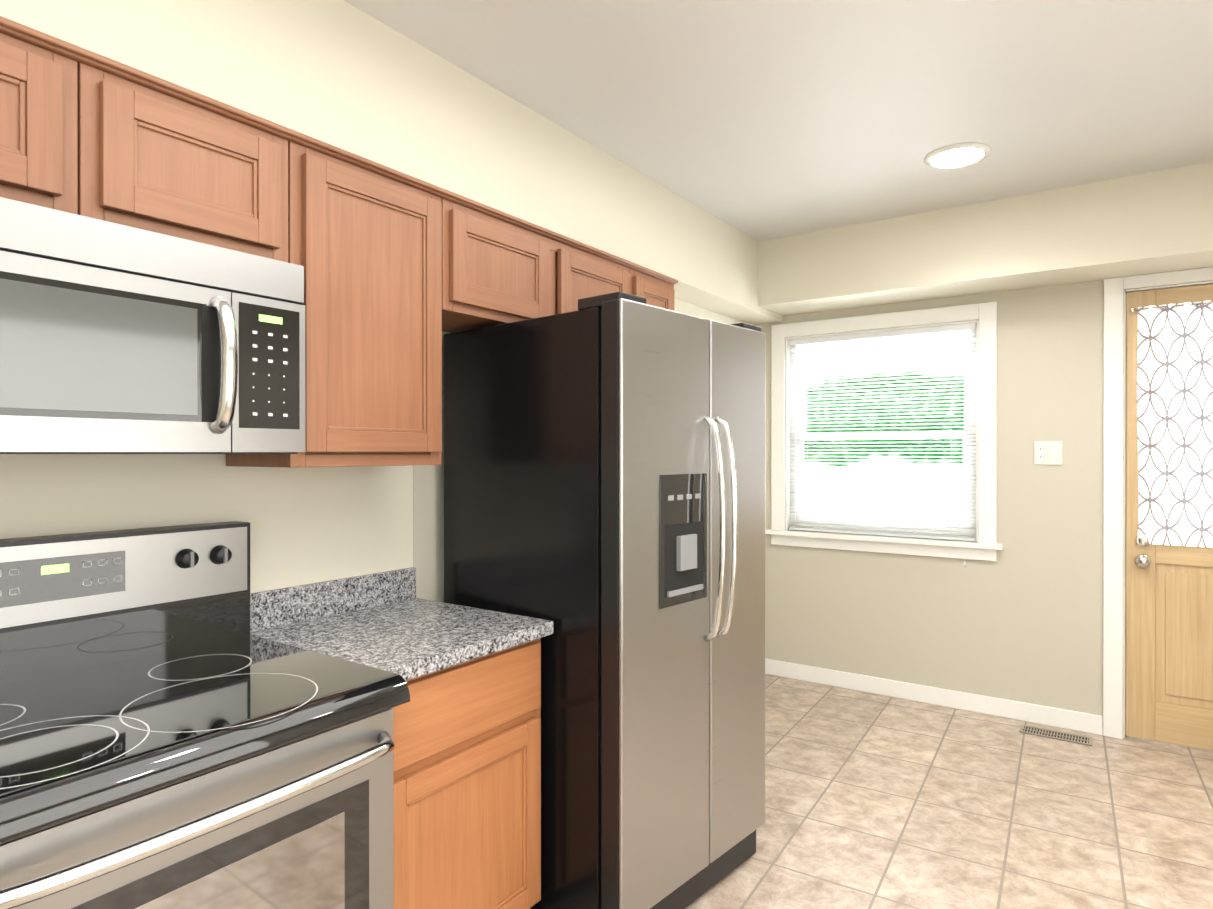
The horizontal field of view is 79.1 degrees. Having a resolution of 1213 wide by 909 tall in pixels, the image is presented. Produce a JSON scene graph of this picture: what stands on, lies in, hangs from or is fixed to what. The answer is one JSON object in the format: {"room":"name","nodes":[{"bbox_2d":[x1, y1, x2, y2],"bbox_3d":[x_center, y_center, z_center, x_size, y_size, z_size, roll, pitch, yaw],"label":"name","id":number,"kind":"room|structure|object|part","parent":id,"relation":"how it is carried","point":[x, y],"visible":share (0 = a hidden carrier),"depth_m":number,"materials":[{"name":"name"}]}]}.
{"room":"kitchen","nodes":[
{"label":"kitchen","id":0,"kind":"room"},
{"bbox_2d":[0,299,744,601],"bbox_3d":[-0.899,0.078,2.241,0.150,2.630,6.450,0,0,35],"label":"wall","id":1,"kind":"structure","parent":0,"point":[309,525],"depth_m":2.02,"materials":[{"name":"beige paint"}]},
{"bbox_2d":[0,33,77,214],"bbox_3d":[-1.263,-0.603,1.304,0.321,0.304,0.460,0,0,35],"label":"upper cabinet","id":2,"kind":"object","parent":1,"relation":"attached to","point":[38,126],"visible":0.81,"depth_m":1.35,"materials":[{"name":"brown wood"}]},
{"bbox_2d":[77,63,287,262],"bbox_3d":[-1.004,-0.604,1.672,0.321,0.304,0.432,0,0,35],"label":"upper cabinet","id":3,"kind":"object","parent":1,"relation":"attached to","point":[149,159],"visible":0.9,"depth_m":1.55,"materials":[{"name":"brown wood"}]},
{"bbox_2d":[0,197,304,453],"bbox_3d":[-1.054,-0.221,1.501,0.438,0.441,0.762,0,0,35],"label":"microwave","id":4,"kind":"object","parent":3,"relation":"attached to","point":[115,338],"visible":1,"depth_m":1.43,"materials":[{"name":"silver metal"}]},
{"bbox_3d":[-0.805,-0.189,1.536,0.070,0.292,0.056,0,0,35],"label":"handle","id":5,"kind":"part","parent":4,"relation":"part of","materials":[{"name":"silver metal"}]},
{"bbox_2d":[226,141,441,467],"bbox_3d":[-0.740,-0.363,2.050,0.321,0.788,0.482,0,0,35],"label":"upper cabinet","id":6,"kind":"object","parent":1,"relation":"attached to","point":[365,248],"visible":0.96,"depth_m":1.94,"materials":[{"name":"brown wood"}]},
{"bbox_2d":[413,464,441,601],"bbox_3d":[-0.612,0.712,2.518,0.002,1.360,0.128,0,0,35],"label":"wall strip","id":7,"kind":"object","parent":1,"relation":"attached to","point":[427,522],"visible":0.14,"depth_m":2.51,"materials":[{"name":"beige paint"}]},
{"bbox_2d":[441,198,629,332],"bbox_3d":[-0.311,-0.594,2.661,0.321,0.328,1.004,0,0,35],"label":"upper cabinet","id":8,"kind":"object","parent":1,"relation":"attached to","point":[495,271],"visible":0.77,"depth_m":2.39,"materials":[{"name":"brown wood"}]},
{"bbox_2d":[0,16,677,284],"bbox_3d":[-0.602,-0.767,2.242,0.325,0.018,2.755,0,0,35],"label":"crown molding","id":9,"kind":"structure","parent":8,"relation":"on","point":[24,33],"depth_m":1.71,"materials":[{"name":"brown wood"}]},
{"bbox_2d":[629,269,674,310],"bbox_3d":[0.083,-0.596,3.223,0.321,0.328,0.361,0,0,35],"label":"upper cabinet","id":10,"kind":"object","parent":1,"relation":"attached to","point":[653,291],"visible":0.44,"depth_m":3.12,"materials":[{"name":"brown wood"}]},
{"bbox_2d":[344,0,1212,241],"bbox_3d":[0.722,-1.265,1.101,4.110,0.060,6.450,0,0,35],"label":"ceiling","id":11,"kind":"structure","parent":0,"point":[760,120],"depth_m":2.48,"materials":[{"name":"white paint"}]},
{"bbox_2d":[0,0,782,324],"bbox_3d":[-0.751,-1.032,2.135,0.212,0.410,6.150,0,0,35],"label":"soffit","id":12,"kind":"structure","parent":11,"relation":"attached to","point":[342,74],"depth_m":2.19,"materials":[{"name":"beige paint"}]},
{"bbox_2d":[924,143,990,167],"bbox_3d":[1.451,-1.232,3.041,0.250,0.012,0.250,0,0,35],"label":"recessed light","id":13,"kind":"object","parent":11,"relation":"in","point":[956,155],"visible":1,"depth_m":3.01,"materials":[{"name":"white paint"}]},
{"bbox_2d":[758,162,1212,315],"bbox_3d":[2.467,-1.052,3.405,3.598,0.375,0.374,0,0,35],"label":"soffit","id":14,"kind":"structure","parent":11,"relation":"attached to","point":[1151,223],"depth_m":3.58,"materials":[{"name":"beige paint"}]},
{"bbox_2d":[685,674,1212,908],"bbox_3d":[0.722,1.425,1.107,4.110,0.060,6.450,0,0,35],"label":"floor","id":15,"kind":"structure","parent":0,"point":[874,801],"depth_m":2.83,"materials":[{"name":"beige tile"}]},
{"bbox_2d":[0,521,409,908],"bbox_3d":[-0.910,0.787,1.445,0.736,1.215,0.762,0,0,35],"label":"range","id":16,"kind":"object","parent":15,"relation":"on","point":[174,734],"visible":1,"depth_m":1.42,"materials":[{"name":"silver metal"}]},
{"bbox_2d":[393,638,540,908],"bbox_3d":[-0.582,0.957,2.046,0.586,0.873,0.588,0,0,35],"label":"base cabinet","id":17,"kind":"object","parent":15,"relation":"on","point":[467,782],"visible":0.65,"depth_m":1.89,"materials":[{"name":"brown wood"}]},
{"bbox_2d":[250,567,552,680],"bbox_3d":[-0.572,0.448,2.044,0.607,0.140,0.599,0,0,35],"label":"countertop","id":18,"kind":"structure","parent":17,"relation":"on","point":[389,621],"depth_m":2.04,"materials":[{"name":"stone"}]},
{"bbox_2d":[444,291,764,908],"bbox_3d":[0.024,0.476,2.487,0.873,1.832,0.765,0,0,42],"label":"refrigerator","id":19,"kind":"object","parent":15,"relation":"on","point":[604,483],"visible":0.94,"depth_m":2.15,"materials":[{"name":"silver metal"}]},
{"bbox_2d":[1019,724,1092,745],"bbox_3d":[2.221,1.386,3.632,0.305,0.006,0.115,0,0,35],"label":"floor vent","id":20,"kind":"object","parent":15,"relation":"in","point":[1059,735],"visible":1,"depth_m":3.63,"materials":[{"name":"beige metal"}]},
{"bbox_2d":[753,280,1212,715],"bbox_3d":[2.531,0.074,3.683,3.810,2.630,0.150,0,0,35],"label":"wall","id":21,"kind":"structure","parent":0,"point":[1020,619],"depth_m":3.87,"materials":[{"name":"beige paint"}]},
{"bbox_2d":[765,302,1002,560],"bbox_3d":[1.588,-0.123,4.307,1.320,1.378,0.190,0,0,35],"label":"window","id":22,"kind":"structure","parent":21,"relation":"in","point":[983,317],"depth_m":4.22,"materials":[{"name":"white paint"}]},
{"bbox_2d":[789,323,975,566],"bbox_3d":[1.569,-0.050,4.280,1.050,1.326,0.045,0,0,35],"label":"window blind slats","id":23,"kind":"structure","parent":22,"relation":"attached to","point":[904,332],"depth_m":4.25,"materials":[{"name":"white plastic"}]},
{"bbox_2d":[765,658,1102,734],"bbox_3d":[1.689,1.341,4.172,1.872,0.095,0.019,0,0,35],"label":"baseboard","id":24,"kind":"structure","parent":21,"relation":"attached to","point":[1054,717],"depth_m":4.03,"materials":[{"name":"white paint"}]},
{"bbox_2d":[1034,441,1062,464],"bbox_3d":[2.265,-0.009,3.766,0.124,0.120,0.018,0,0,35],"label":"outlet","id":25,"kind":"object","parent":21,"relation":"attached to","point":[1049,452],"visible":1,"depth_m":3.77,"materials":[{"name":"white plastic"}]},
{"bbox_2d":[1103,267,1212,738],"bbox_3d":[2.923,0.263,3.390,1.040,2.254,0.160,0,0,35],"label":"door frame","id":26,"kind":"structure","parent":21,"relation":"attached to","point":[1114,600],"depth_m":3.60,"materials":[{"name":"white paint"}]},
{"bbox_2d":[1126,284,1212,750],"bbox_3d":[2.914,0.294,3.377,0.858,2.176,0.044,0,0,35],"label":"entry door","id":27,"kind":"structure","parent":21,"relation":"in","point":[1169,644],"depth_m":3.52,"materials":[{"name":"brown wood"}]},
{"bbox_2d":[1135,535,1151,567],"bbox_3d":[2.584,0.468,3.536,0.066,0.162,0.075,0,0,35],"label":"door knob","id":28,"kind":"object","parent":27,"relation":"attached to","point":[1143,561],"depth_m":3.54,"materials":[{"name":"silver metal"}]},
{"bbox_2d":[1132,300,1212,547],"bbox_3d":[2.893,-0.141,3.346,0.816,1.148,0.026,0,0,35],"label":"door curtain","id":29,"kind":"object","parent":27,"relation":"attached to","point":[1175,408],"visible":1,"depth_m":3.48,"materials":[{"name":"fabric"}]},
{"label":"outside","id":30,"kind":"structure","parent":0,"visible":0},
{"bbox_2d":[804,342,963,524],"bbox_3d":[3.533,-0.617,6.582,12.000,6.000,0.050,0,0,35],"label":"window glass","id":31,"kind":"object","parent":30,"point":[836,511],"depth_m":7.12,"materials":[{"name":"clear glass"}]}
]}

